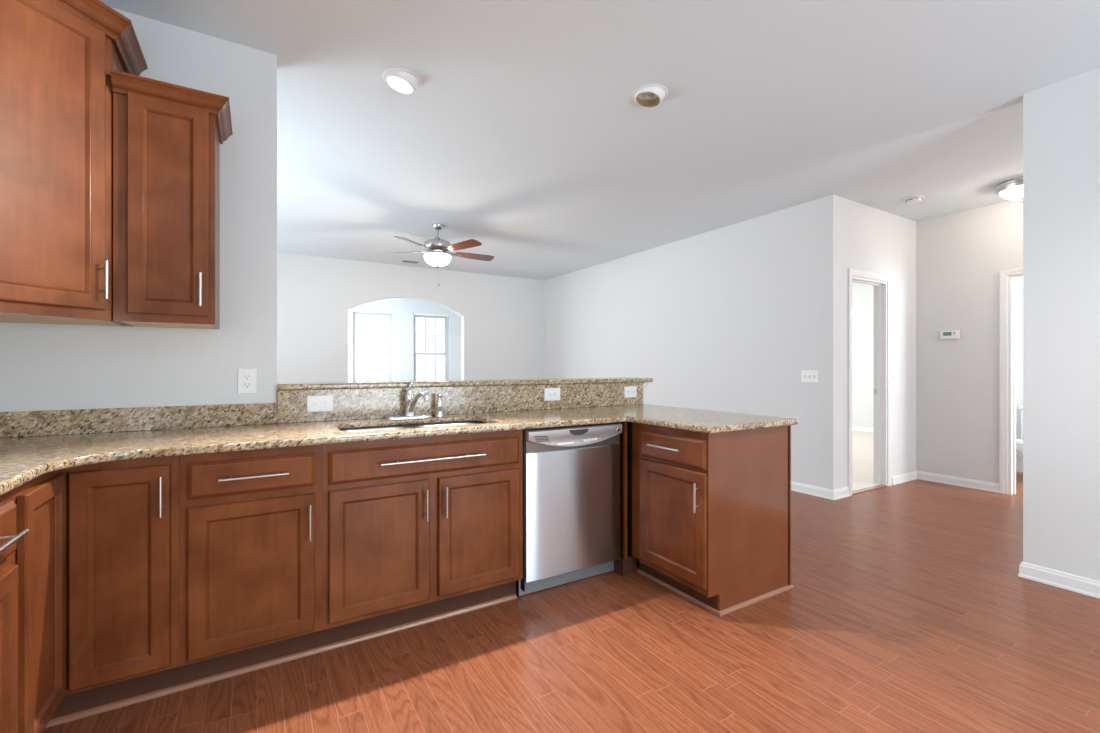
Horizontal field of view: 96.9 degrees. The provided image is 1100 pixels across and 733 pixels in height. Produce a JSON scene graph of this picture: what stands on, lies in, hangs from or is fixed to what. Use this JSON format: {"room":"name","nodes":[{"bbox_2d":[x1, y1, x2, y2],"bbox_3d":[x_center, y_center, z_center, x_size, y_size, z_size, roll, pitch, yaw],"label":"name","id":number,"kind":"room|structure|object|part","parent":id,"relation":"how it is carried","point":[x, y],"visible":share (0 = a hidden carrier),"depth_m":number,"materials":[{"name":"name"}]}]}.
{"room":"kitchen","nodes":[
{"label":"kitchen","id":0,"kind":"room"},
{"bbox_2d":[0,8,643,429],"bbox_3d":[-0.888,-0.175,2.775,3.655,2.743,0.120,0,0,-31],"label":"wall","id":1,"kind":"structure","parent":0,"point":[43,367],"depth_m":2.28,"materials":[{"name":"white paint"}]},
{"bbox_2d":[0,403,276,437],"bbox_3d":[-1.875,0.231,2.098,1.222,0.102,0.020,0,0,-31],"label":"backsplash","id":2,"kind":"structure","parent":1,"relation":"attached to","point":[77,421],"depth_m":2.12,"materials":[{"name":"beige stone"}]},
{"bbox_2d":[110,69,232,328],"bbox_3d":[-1.579,-0.645,2.072,0.374,0.940,0.367,0,0,-31],"label":"upper cabinet","id":3,"kind":"object","parent":1,"relation":"attached to","point":[168,137],"visible":1,"depth_m":1.94,"materials":[{"name":"brown wood"}]},
{"bbox_3d":[-1.523,-0.634,1.949,0.259,0.856,0.019,0,0,-31],"label":"door","id":4,"kind":"part","parent":3,"relation":"part of","materials":[{"name":"brown wood"}]},
{"bbox_3d":[-1.582,-1.083,2.076,0.373,0.064,0.358,0,0,-31],"label":"crown moulding","id":5,"kind":"part","parent":3,"relation":"part of","materials":[{"name":"brown wood"}]},
{"bbox_3d":[-1.418,-0.312,1.978,0.011,0.135,0.041,0,0,-31],"label":"handle","id":6,"kind":"part","parent":3,"relation":"part of","materials":[{"name":"silver metal"}]},
{"bbox_2d":[238,368,256,393],"bbox_3d":[-1.462,0.070,2.353,0.078,0.122,0.009,0,0,-31],"label":"power outlet","id":7,"kind":"object","parent":1,"relation":"attached to","point":[247,377],"visible":1,"depth_m":2.35,"materials":[{"name":"white plastic"}]},
{"bbox_2d":[243,374,250,379],"bbox_3d":[-1.461,0.051,2.351,0.033,0.029,0.003,0,0,-31],"label":"receptacle","id":8,"kind":"object","parent":7,"relation":"attached to","point":[245,376],"depth_m":2.35,"materials":[{"name":"grey plastic"}]},
{"bbox_2d":[243,382,250,387],"bbox_3d":[-1.461,0.089,2.351,0.033,0.029,0.003,0,0,-31],"label":"receptacle","id":9,"kind":"object","parent":7,"relation":"attached to","point":[245,384],"depth_m":2.35,"materials":[{"name":"grey plastic"}]},
{"bbox_2d":[277,382,642,422],"bbox_3d":[-0.331,0.200,3.029,2.382,0.163,0.020,0,0,-31],"label":"backsplash","id":10,"kind":"structure","parent":1,"relation":"attached to","point":[365,403],"depth_m":2.87,"materials":[{"name":"beige stone"}]},
{"bbox_2d":[307,395,332,411],"bbox_3d":[-1.179,0.190,2.501,0.122,0.082,0.008,0,0,-31],"label":"power outlet","id":11,"kind":"object","parent":10,"relation":"attached to","point":[323,402],"visible":1,"depth_m":2.50,"materials":[{"name":"white plastic"}]},
{"bbox_2d":[544,388,559,400],"bbox_3d":[0.016,0.184,3.221,0.122,0.082,0.009,0,0,-31],"label":"power outlet","id":12,"kind":"object","parent":10,"relation":"attached to","point":[550,394],"visible":1,"depth_m":3.21,"materials":[{"name":"white plastic"}]},
{"bbox_2d":[624,386,636,397],"bbox_3d":[0.590,0.186,3.567,0.115,0.080,0.009,0,0,-31],"label":"power outlet","id":13,"kind":"object","parent":10,"relation":"attached to","point":[630,391],"visible":1,"depth_m":3.56,"materials":[{"name":"white plastic"}]},
{"bbox_2d":[277,377,652,389],"bbox_3d":[-0.356,0.102,3.163,2.473,0.030,0.315,0,0,-31],"label":"bar","id":14,"kind":"object","parent":1,"relation":"on","point":[485,382],"visible":0.96,"depth_m":2.84,"materials":[{"name":"beige stone"}]},
{"bbox_2d":[643,382,648,389],"bbox_3d":[0.683,0.147,3.708,0.051,0.057,0.144,0,0,-31],"label":"trim","id":15,"kind":"structure","parent":1,"relation":"attached to","point":[645,384],"depth_m":3.65,"materials":[{"name":"white paint"}]},
{"bbox_2d":[637,568,793,615],"bbox_3d":[0.760,1.187,2.990,0.592,0.018,1.184,0,0,-31],"label":"trim","id":16,"kind":"structure","parent":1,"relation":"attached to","point":[787,587],"depth_m":2.50,"materials":[{"name":"brown wood"}]},
{"bbox_2d":[348,298,460,381],"bbox_3d":[-3.269,-0.175,10.255,3.290,2.743,0.140,0,0,-31],"label":"wall","id":17,"kind":"structure","parent":0,"point":[403,309],"depth_m":10.31,"materials":[{"name":"white paint"}]},
{"bbox_2d":[353,312,392,380],"bbox_3d":[-3.636,-0.269,10.010,0.890,1.750,0.160,0,0,-31],"label":"window","id":18,"kind":"structure","parent":17,"relation":"in","point":[390,324],"depth_m":10.10,"materials":[{"name":"white paint"}]},
{"bbox_3d":[-3.667,-0.684,10.062,0.720,0.850,0.028,0,0,-31],"label":"sash","id":19,"kind":"part","parent":18,"relation":"part of","materials":[{"name":"white paint"}]},
{"bbox_3d":[-3.651,0.118,10.035,0.720,0.835,0.028,0,0,-31],"label":"sash","id":20,"kind":"part","parent":18,"relation":"part of","materials":[{"name":"white paint"}]},
{"bbox_2d":[353,309,392,380],"bbox_3d":[-3.625,-0.286,9.992,0.774,1.715,0.052,0,0,-31],"label":"window blind","id":21,"kind":"object","parent":18,"relation":"attached to","point":[364,311],"visible":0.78,"depth_m":9.98,"materials":[{"name":"white paint"}]},
{"bbox_2d":[414,315,448,379],"bbox_3d":[-2.593,-0.269,10.639,0.895,1.750,0.160,0,0,-31],"label":"window","id":22,"kind":"structure","parent":17,"relation":"in","point":[446,335],"depth_m":10.74,"materials":[{"name":"white paint"}]},
{"bbox_3d":[-2.625,-0.684,10.691,0.725,0.850,0.028,0,0,-31],"label":"sash","id":23,"kind":"part","parent":22,"relation":"part of","materials":[{"name":"white paint"}]},
{"bbox_3d":[-2.608,0.118,10.664,0.725,0.835,0.028,0,0,-31],"label":"sash","id":24,"kind":"part","parent":22,"relation":"part of","materials":[{"name":"white paint"}]},
{"bbox_2d":[414,313,448,380],"bbox_3d":[-2.582,-0.286,10.621,0.779,1.715,0.052,0,0,-31],"label":"window blind","id":25,"kind":"object","parent":22,"relation":"attached to","point":[419,314],"visible":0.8,"depth_m":10.55,"materials":[{"name":"white paint"}]},
{"bbox_3d":[-2.616,-0.284,10.678,0.795,1.720,0.070,0,0,-31],"label":"frame","id":26,"kind":"part","parent":22,"relation":"part of","materials":[{"name":"white paint"}]},
{"bbox_2d":[277,252,543,382],"bbox_3d":[-2.479,-0.175,7.406,5.713,2.743,0.115,0,0,-31],"label":"wall","id":27,"kind":"structure","parent":0,"point":[502,317],"depth_m":7.38,"materials":[{"name":"white paint"}]},
{"bbox_2d":[43,472,1099,732],"bbox_3d":[0.830,1.246,4.754,8.870,0.100,13.915,0,0,-31],"label":"floor","id":28,"kind":"structure","parent":0,"point":[908,608],"depth_m":2.00,"materials":[{"name":"brown wood"}]},
{"bbox_2d":[0,490,29,732],"bbox_3d":[-1.510,0.754,0.938,0.648,0.884,0.456,0,0,-31],"label":"base cabinet","id":29,"kind":"object","parent":28,"relation":"on","point":[9,537],"visible":0.94,"depth_m":1.21,"materials":[{"name":"brown wood"}]},
{"bbox_3d":[-1.292,0.693,1.069,0.019,0.762,0.456,0,0,-31],"label":"frame","id":30,"kind":"part","parent":29,"relation":"part of","materials":[{"name":"brown wood"}]},
{"bbox_3d":[-1.275,0.411,1.080,0.019,0.135,0.409,0,0,-31],"label":"drawer","id":31,"kind":"part","parent":29,"relation":"part of","materials":[{"name":"brown wood"}]},
{"bbox_3d":[-1.275,0.783,1.080,0.019,0.547,0.409,0,0,-31],"label":"door","id":32,"kind":"part","parent":29,"relation":"part of","materials":[{"name":"brown wood"}]},
{"bbox_3d":[-1.251,0.411,1.095,0.041,0.011,0.265,0,0,-31],"label":"handle","id":33,"kind":"part","parent":29,"relation":"part of","materials":[{"name":"silver metal"}]},
{"bbox_2d":[12,455,181,732],"bbox_3d":[-1.773,0.754,1.605,0.910,0.884,0.956,0,0,-31],"label":"base cabinet","id":34,"kind":"object","parent":28,"relation":"on","point":[98,560],"visible":0.89,"depth_m":1.63,"materials":[{"name":"brown wood"}]},
{"bbox_3d":[-1.490,0.701,1.435,0.019,0.713,0.318,0,0,-31],"label":"door","id":35,"kind":"part","parent":34,"relation":"part of","materials":[{"name":"brown wood"}]},
{"bbox_3d":[-1.456,0.702,1.656,0.262,0.711,0.019,0,0,-31],"label":"door","id":36,"kind":"part","parent":34,"relation":"part of","materials":[{"name":"brown wood"}]},
{"bbox_3d":[-1.347,0.449,1.688,0.011,0.140,0.041,0,0,-31],"label":"handle","id":37,"kind":"part","parent":34,"relation":"part of","materials":[{"name":"silver metal"}]},
{"bbox_2d":[180,445,321,683],"bbox_3d":[-1.264,0.754,2.092,0.464,0.884,0.648,0,0,-31],"label":"base cabinet","id":38,"kind":"object","parent":28,"relation":"on","point":[251,520],"visible":0.95,"depth_m":1.85,"materials":[{"name":"brown wood"}]},
{"bbox_3d":[-1.124,0.783,1.856,0.413,0.547,0.019,0,0,-31],"label":"door","id":39,"kind":"part","parent":38,"relation":"part of","materials":[{"name":"brown wood"}]},
{"bbox_3d":[-1.124,0.413,1.856,0.413,0.131,0.019,0,0,-31],"label":"drawer","id":40,"kind":"part","parent":38,"relation":"part of","materials":[{"name":"brown wood"}]},
{"bbox_3d":[-1.109,0.413,1.831,0.225,0.011,0.041,0,0,-31],"label":"handle","id":41,"kind":"part","parent":38,"relation":"part of","materials":[{"name":"silver metal"}]},
{"bbox_3d":[-0.949,0.615,1.927,0.011,0.140,0.041,0,0,-31],"label":"handle","id":42,"kind":"part","parent":38,"relation":"part of","materials":[{"name":"silver metal"}]},
{"bbox_2d":[46,594,516,727],"bbox_3d":[-0.706,1.187,1.685,1.772,0.018,0.895,0,0,-31],"label":"trim","id":43,"kind":"structure","parent":28,"relation":"on","point":[107,707],"depth_m":1.93,"materials":[{"name":"brown wood"}]},
{"bbox_2d":[320,429,522,645],"bbox_3d":[-0.669,0.754,2.450,0.924,0.884,0.648,0,0,-31],"label":"base cabinet","id":44,"kind":"object","parent":28,"relation":"on","point":[414,529],"visible":0.95,"depth_m":2.17,"materials":[{"name":"brown wood"}]},
{"bbox_3d":[-0.725,0.779,2.096,0.416,0.540,0.019,0,0,-31],"label":"door","id":45,"kind":"part","parent":44,"relation":"part of","materials":[{"name":"brown wood"}]},
{"bbox_3d":[-0.528,0.415,2.215,0.874,0.137,0.019,0,0,-31],"label":"false drawer","id":46,"kind":"part","parent":44,"relation":"part of","materials":[{"name":"brown wood"}]},
{"bbox_3d":[-0.549,0.615,2.168,0.011,0.140,0.041,0,0,-31],"label":"handle","id":47,"kind":"part","parent":44,"relation":"part of","materials":[{"name":"silver metal"}]},
{"bbox_3d":[-0.516,0.415,2.188,0.475,0.011,0.041,0,0,-31],"label":"handle","id":48,"kind":"part","parent":44,"relation":"part of","materials":[{"name":"silver metal"}]},
{"bbox_3d":[-0.472,0.615,2.215,0.011,0.140,0.041,0,0,-31],"label":"handle","id":49,"kind":"part","parent":44,"relation":"part of","materials":[{"name":"silver metal"}]},
{"bbox_3d":[-0.332,0.779,2.333,0.415,0.540,0.019,0,0,-31],"label":"door","id":50,"kind":"part","parent":44,"relation":"part of","materials":[{"name":"brown wood"}]},
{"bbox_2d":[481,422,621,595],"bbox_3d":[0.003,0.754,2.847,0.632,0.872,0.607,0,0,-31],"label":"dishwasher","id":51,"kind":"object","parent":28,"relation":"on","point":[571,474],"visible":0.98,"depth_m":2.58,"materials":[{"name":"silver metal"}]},
{"bbox_3d":[0.104,1.144,2.688,0.624,0.092,0.007,0,0,-31],"label":"kick plate","id":52,"kind":"part","parent":51,"relation":"part of","materials":[{"name":"grey metal"}]},
{"bbox_3d":[0.134,0.765,2.619,0.604,0.652,0.041,0,0,-31],"label":"door panel","id":53,"kind":"part","parent":51,"relation":"part of","materials":[{"name":"silver metal"}]},
{"bbox_3d":[0.143,0.374,2.598,0.606,0.101,0.029,0,0,-31],"label":"control panel","id":54,"kind":"part","parent":51,"relation":"part of","materials":[{"name":"silver metal"}]},
{"bbox_2d":[613,422,790,610],"bbox_3d":[0.699,0.754,2.958,0.702,0.884,1.176,0,0,-31],"label":"base cabinet","id":55,"kind":"object","parent":28,"relation":"on","point":[707,516],"visible":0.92,"depth_m":2.49,"materials":[{"name":"brown wood"}]},
{"bbox_2d":[0,404,798,495],"bbox_3d":[-0.488,0.297,2.119,3.659,0.030,1.413,0,0,-31],"label":"countertop","id":56,"kind":"structure","parent":55,"relation":"on","point":[22,459],"depth_m":2.10,"materials":[{"name":"beige stone"}]},
{"bbox_2d":[386,382,431,418],"bbox_3d":[-0.732,0.183,2.612,0.250,0.198,0.227,0,0,-31],"label":"kitchen faucet","id":57,"kind":"object","parent":56,"relation":"on","point":[410,400],"visible":1,"depth_m":2.66,"materials":[{"name":"silver metal"}]},
{"bbox_2d":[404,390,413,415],"bbox_3d":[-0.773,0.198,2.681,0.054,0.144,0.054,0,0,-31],"label":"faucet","id":58,"kind":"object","parent":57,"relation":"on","point":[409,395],"depth_m":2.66,"materials":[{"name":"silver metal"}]},
{"bbox_3d":[-0.773,0.276,2.681,0.250,0.013,0.056,0,0,-31],"label":"deck plate","id":59,"kind":"part","parent":57,"relation":"part of","materials":[{"name":"silver metal"}]},
{"bbox_3d":[-0.714,0.198,2.620,0.031,0.140,0.191,0,0,-44],"label":"spout","id":60,"kind":"part","parent":57,"relation":"part of","materials":[{"name":"silver metal"}]},
{"bbox_2d":[341,422,481,431],"bbox_3d":[-0.655,0.410,2.442,0.750,0.186,0.380,0,0,-31],"label":"sink","id":61,"kind":"object","parent":56,"relation":"in","point":[463,423],"visible":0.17,"depth_m":2.56,"materials":[{"name":"silver metal"}]},
{"bbox_3d":[-0.816,0.410,2.346,0.375,0.186,0.380,0,0,-31],"label":"bowl","id":62,"kind":"part","parent":61,"relation":"part of","materials":[{"name":"silver metal"}]},
{"bbox_3d":[-0.492,0.410,2.541,0.369,0.186,0.380,0,0,-31],"label":"bowl","id":63,"kind":"part","parent":61,"relation":"part of","materials":[{"name":"silver metal"}]},
{"bbox_2d":[435,393,443,415],"bbox_3d":[-0.629,0.217,2.773,0.046,0.130,0.046,0,0,-31],"label":"sprayer","id":64,"kind":"object","parent":56,"relation":"on","point":[439,400],"visible":1,"depth_m":2.76,"materials":[{"name":"silver metal"}]},
{"bbox_3d":[0.589,0.416,2.500,0.041,0.011,0.225,0,0,-31],"label":"handle","id":65,"kind":"part","parent":55,"relation":"part of","materials":[{"name":"silver metal"}]},
{"bbox_3d":[0.630,0.702,2.528,0.019,0.780,0.475,0,0,-31],"label":"frame","id":66,"kind":"part","parent":55,"relation":"part of","materials":[{"name":"brown wood"}]},
{"bbox_3d":[0.620,0.783,2.505,0.019,0.546,0.455,0,0,-31],"label":"door","id":67,"kind":"part","parent":55,"relation":"part of","materials":[{"name":"brown wood"}]},
{"bbox_3d":[0.620,0.421,2.506,0.019,0.141,0.452,0,0,-31],"label":"drawer","id":68,"kind":"part","parent":55,"relation":"part of","materials":[{"name":"brown wood"}]},
{"bbox_3d":[0.698,0.624,2.321,0.041,0.140,0.011,0,0,-31],"label":"handle","id":69,"kind":"part","parent":55,"relation":"part of","materials":[{"name":"silver metal"}]},
{"bbox_3d":[1.014,0.754,2.475,0.622,0.884,0.012,0,0,-31],"label":"panel","id":70,"kind":"part","parent":55,"relation":"part of","materials":[{"name":"brown wood"}]},
{"bbox_3d":[0.997,0.754,3.134,0.010,0.884,1.171,0,0,-31],"label":"panel","id":71,"kind":"part","parent":55,"relation":"part of","materials":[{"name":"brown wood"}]},
{"bbox_2d":[852,430,877,490],"bbox_3d":[3.655,1.244,7.691,5.197,0.104,4.402,0,0,-31],"label":"carpet","id":72,"kind":"object","parent":28,"relation":"on","point":[862,442],"visible":0.07,"depth_m":6.18,"materials":[{"name":"beige carpet"}]},
{"bbox_2d":[1016,406,1022,457],"bbox_3d":[5.135,0.815,5.081,0.722,0.762,0.460,0,0,-31],"label":"toilet","id":73,"kind":"object","parent":28,"relation":"on","point":[1019,442],"visible":0.12,"depth_m":5.06,"materials":[{"name":"white ceramic"}]},
{"bbox_3d":[5.071,1.000,5.042,0.568,0.392,0.368,0,0,-31],"label":"bowl","id":74,"kind":"part","parent":73,"relation":"part of","materials":[{"name":"white ceramic"}]},
{"bbox_3d":[5.064,0.774,5.038,0.546,0.019,0.372,0,0,-31],"label":"lid","id":75,"kind":"part","parent":73,"relation":"part of","materials":[{"name":"white ceramic"}]},
{"bbox_3d":[5.360,0.643,5.217,0.188,0.345,0.440,0,0,-31],"label":"tank","id":76,"kind":"part","parent":73,"relation":"part of","materials":[{"name":"white ceramic"}]},
{"bbox_2d":[100,0,1099,283],"bbox_3d":[1.772,-1.597,5.322,11.070,0.100,13.915,0,0,-31],"label":"ceiling","id":77,"kind":"structure","parent":0,"point":[523,135],"depth_m":2.97,"materials":[{"name":"white paint"}]},
{"bbox_2d":[382,68,421,93],"bbox_3d":[-0.796,-1.542,2.628,0.204,0.099,0.204,0,0,-31],"label":"recessed light","id":78,"kind":"object","parent":77,"relation":"in","point":[402,78],"visible":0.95,"depth_m":2.59,"materials":[{"name":"white paint"}]},
{"bbox_3d":[-0.806,-1.528,2.626,0.082,0.071,0.082,0,0,-31],"label":"bulb","id":79,"kind":"part","parent":78,"relation":"part of","materials":[{"name":"white glass"}]},
{"bbox_2d":[401,260,418,263],"bbox_3d":[-2.062,-1.543,7.187,0.250,0.007,0.130,0,0,-31],"label":"ceiling vent","id":80,"kind":"object","parent":77,"relation":"in","point":[406,261],"visible":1,"depth_m":7.15,"materials":[{"name":"silver metal"}]},
{"bbox_2d":[377,223,493,285],"bbox_3d":[-1.188,-1.205,5.359,1.236,0.683,1.286,0,0,-31],"label":"ceiling fan","id":81,"kind":"object","parent":77,"relation":"hanging from","point":[437,248],"visible":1,"depth_m":5.27,"materials":[{"name":"brown wood"}]},
{"bbox_3d":[-1.662,-1.255,5.361,0.468,0.038,0.140,0,0,4],"label":"blade","id":82,"kind":"part","parent":81,"relation":"part of","materials":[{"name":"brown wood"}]},
{"bbox_3d":[-1.391,-1.255,4.928,0.140,0.038,0.468,0,0,22],"label":"blade","id":83,"kind":"part","parent":81,"relation":"part of","materials":[{"name":"brown wood"}]},
{"bbox_3d":[-1.335,-1.255,5.752,0.140,0.038,0.468,0,0,-14],"label":"blade","id":84,"kind":"part","parent":81,"relation":"part of","materials":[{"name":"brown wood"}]},
{"bbox_3d":[-0.896,-1.255,5.053,0.468,0.038,0.140,0,0,40],"label":"blade","id":85,"kind":"part","parent":81,"relation":"part of","materials":[{"name":"brown wood"}]},
{"bbox_3d":[-0.863,-1.255,5.564,0.469,0.038,0.140,0,0,-31],"label":"blade","id":86,"kind":"part","parent":81,"relation":"part of","materials":[{"name":"brown wood"}]},
{"bbox_2d":[632,84,667,107],"bbox_3d":[0.567,-1.544,2.768,0.204,0.093,0.204,0,0,-31],"label":"recessed light","id":87,"kind":"object","parent":77,"relation":"in","point":[650,90],"visible":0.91,"depth_m":2.74,"materials":[{"name":"white paint"}]},
{"bbox_3d":[0.563,-1.548,2.767,0.072,0.040,0.074,0,0,-31],"label":"bulb","id":88,"kind":"part","parent":87,"relation":"part of","materials":[{"name":"white glass"}]},
{"bbox_2d":[904,195,923,203],"bbox_3d":[3.341,-1.525,4.472,0.144,0.043,0.144,0,0,-31],"label":"smoke detector","id":89,"kind":"object","parent":77,"relation":"attached to","point":[918,198],"visible":1,"depth_m":4.44,"materials":[{"name":"white paint"}]},
{"bbox_2d":[994,177,1022,201],"bbox_3d":[3.956,-1.465,4.090,0.336,0.163,0.336,0,0,-31],"label":"flush ceiling light","id":90,"kind":"object","parent":77,"relation":"attached to","point":[1005,188],"visible":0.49,"depth_m":4.12,"materials":[{"name":"white glass"}]},
{"bbox_2d":[544,195,839,489],"bbox_3d":[1.272,-0.175,6.607,0.115,2.743,5.127,0,0,-31],"label":"wall","id":91,"kind":"structure","parent":0,"point":[730,318],"depth_m":5.35,"materials":[{"name":"white paint"}]},
{"bbox_2d":[801,370,818,382],"bbox_3d":[2.426,0.093,4.560,0.022,0.116,0.164,0,0,-31],"label":"wall switch","id":92,"kind":"object","parent":91,"relation":"attached to","point":[807,376],"visible":1,"depth_m":4.55,"materials":[{"name":"white plastic"}]},
{"bbox_2d":[791,481,849,499],"bbox_3d":[1.323,1.153,6.628,0.258,0.085,5.144,0,0,-31],"label":"baseboard","id":93,"kind":"structure","parent":91,"relation":"attached to","point":[840,493],"depth_m":4.48,"materials":[{"name":"white paint"}]},
{"bbox_2d":[852,283,873,427],"bbox_3d":[5.811,-0.175,8.964,0.110,2.743,4.247,0,0,-31],"label":"wall","id":94,"kind":"structure","parent":0,"point":[862,294],"depth_m":8.96,"materials":[{"name":"white paint"}]},
{"bbox_2d":[852,426,873,432],"bbox_3d":[5.782,1.153,8.889,0.018,0.085,4.147,0,0,-31],"label":"baseboard","id":95,"kind":"structure","parent":94,"relation":"attached to","point":[855,428],"depth_m":8.94,"materials":[{"name":"white paint"}]},
{"bbox_2d":[840,197,915,487],"bbox_3d":[3.296,-0.175,4.901,1.590,2.743,0.115,0,0,-31],"label":"wall","id":96,"kind":"structure","parent":0,"point":[873,240],"depth_m":4.94,"materials":[{"name":"white paint"}]},
{"bbox_2d":[848,268,891,495],"bbox_3d":[3.060,0.144,4.759,0.791,2.103,0.150,0,0,-31],"label":"door frame","id":97,"kind":"structure","parent":96,"relation":"in","point":[882,290],"depth_m":4.88,"materials":[{"name":"white paint"}]},
{"bbox_2d":[916,199,1022,493],"bbox_3d":[5.442,-0.175,2.769,0.115,2.743,5.753,0,0,-31],"label":"wall","id":98,"kind":"structure","parent":0,"point":[960,256],"depth_m":4.87,"materials":[{"name":"white paint"}]},
{"bbox_2d":[892,471,998,492],"bbox_3d":[3.856,1.153,4.771,0.535,0.085,0.685,0,0,-31],"label":"baseboard","id":99,"kind":"structure","parent":98,"relation":"attached to","point":[901,478],"depth_m":4.94,"materials":[{"name":"white paint"}]},
{"bbox_2d":[940,330,959,338],"bbox_3d":[4.050,-0.323,4.939,0.028,0.088,0.160,0,0,-31],"label":"thermostat","id":100,"kind":"object","parent":98,"relation":"attached to","point":[947,334],"visible":1,"depth_m":4.92,"materials":[{"name":"white plastic"}]},
{"bbox_2d":[999,268,1022,494],"bbox_3d":[4.540,0.144,4.249,0.132,2.103,0.916,0,0,-31],"label":"door frame","id":101,"kind":"structure","parent":98,"relation":"in","point":[1003,274],"depth_m":4.57,"materials":[{"name":"white paint"}]},
{"bbox_2d":[1016,278,1022,472],"bbox_3d":[5.880,-0.175,4.677,0.100,2.743,2.938,0,0,-31],"label":"wall","id":102,"kind":"structure","parent":0,"point":[1019,282],"depth_m":5.52,"materials":[{"name":"white paint"}]},
{"bbox_2d":[1023,68,1099,580],"bbox_3d":[3.821,-0.175,1.011,0.115,2.743,4.185,0,0,-31],"label":"wall partition","id":103,"kind":"structure","parent":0,"point":[1061,120],"depth_m":2.63,"materials":[{"name":"white paint"}]},
{"bbox_2d":[1018,561,1099,598],"bbox_3d":[3.817,1.153,1.018,0.150,0.085,4.202,0,0,-31],"label":"baseboard","id":104,"kind":"structure","parent":103,"relation":"attached to","point":[1082,585],"depth_m":2.63,"materials":[{"name":"white paint"}]},
{"bbox_3d":[-2.165,-0.175,1.243,0.115,2.743,10.995,0,0,-31],"label":"wall","id":105,"kind":"structure","parent":0,"visible":0},
{"bbox_2d":[0,0,147,325],"bbox_3d":[-1.889,-0.753,1.615,0.743,1.158,0.830,0,0,-31],"label":"upper cabinet","id":106,"kind":"object","parent":105,"relation":"attached to","point":[57,57],"visible":0.97,"depth_m":1.70,"materials":[{"name":"brown wood"}]},
{"bbox_3d":[-1.748,-0.734,1.548,0.019,1.044,0.591,0,0,14],"label":"door","id":107,"kind":"part","parent":106,"relation":"part of","materials":[{"name":"brown wood"}]},
{"bbox_3d":[-1.767,-0.728,1.553,0.018,1.103,0.650,0,0,14],"label":"frame","id":108,"kind":"part","parent":106,"relation":"part of","materials":[{"name":"brown wood"}]},
{"bbox_3d":[-1.800,-1.292,1.599,0.268,0.080,1.114,0,0,10],"label":"crown moulding","id":109,"kind":"part","parent":106,"relation":"part of","materials":[{"name":"brown wood"}]},
{"bbox_3d":[-1.654,-0.321,1.807,0.041,0.140,0.011,0,0,14],"label":"handle","id":110,"kind":"part","parent":106,"relation":"part of","materials":[{"name":"silver metal"}]}
]}

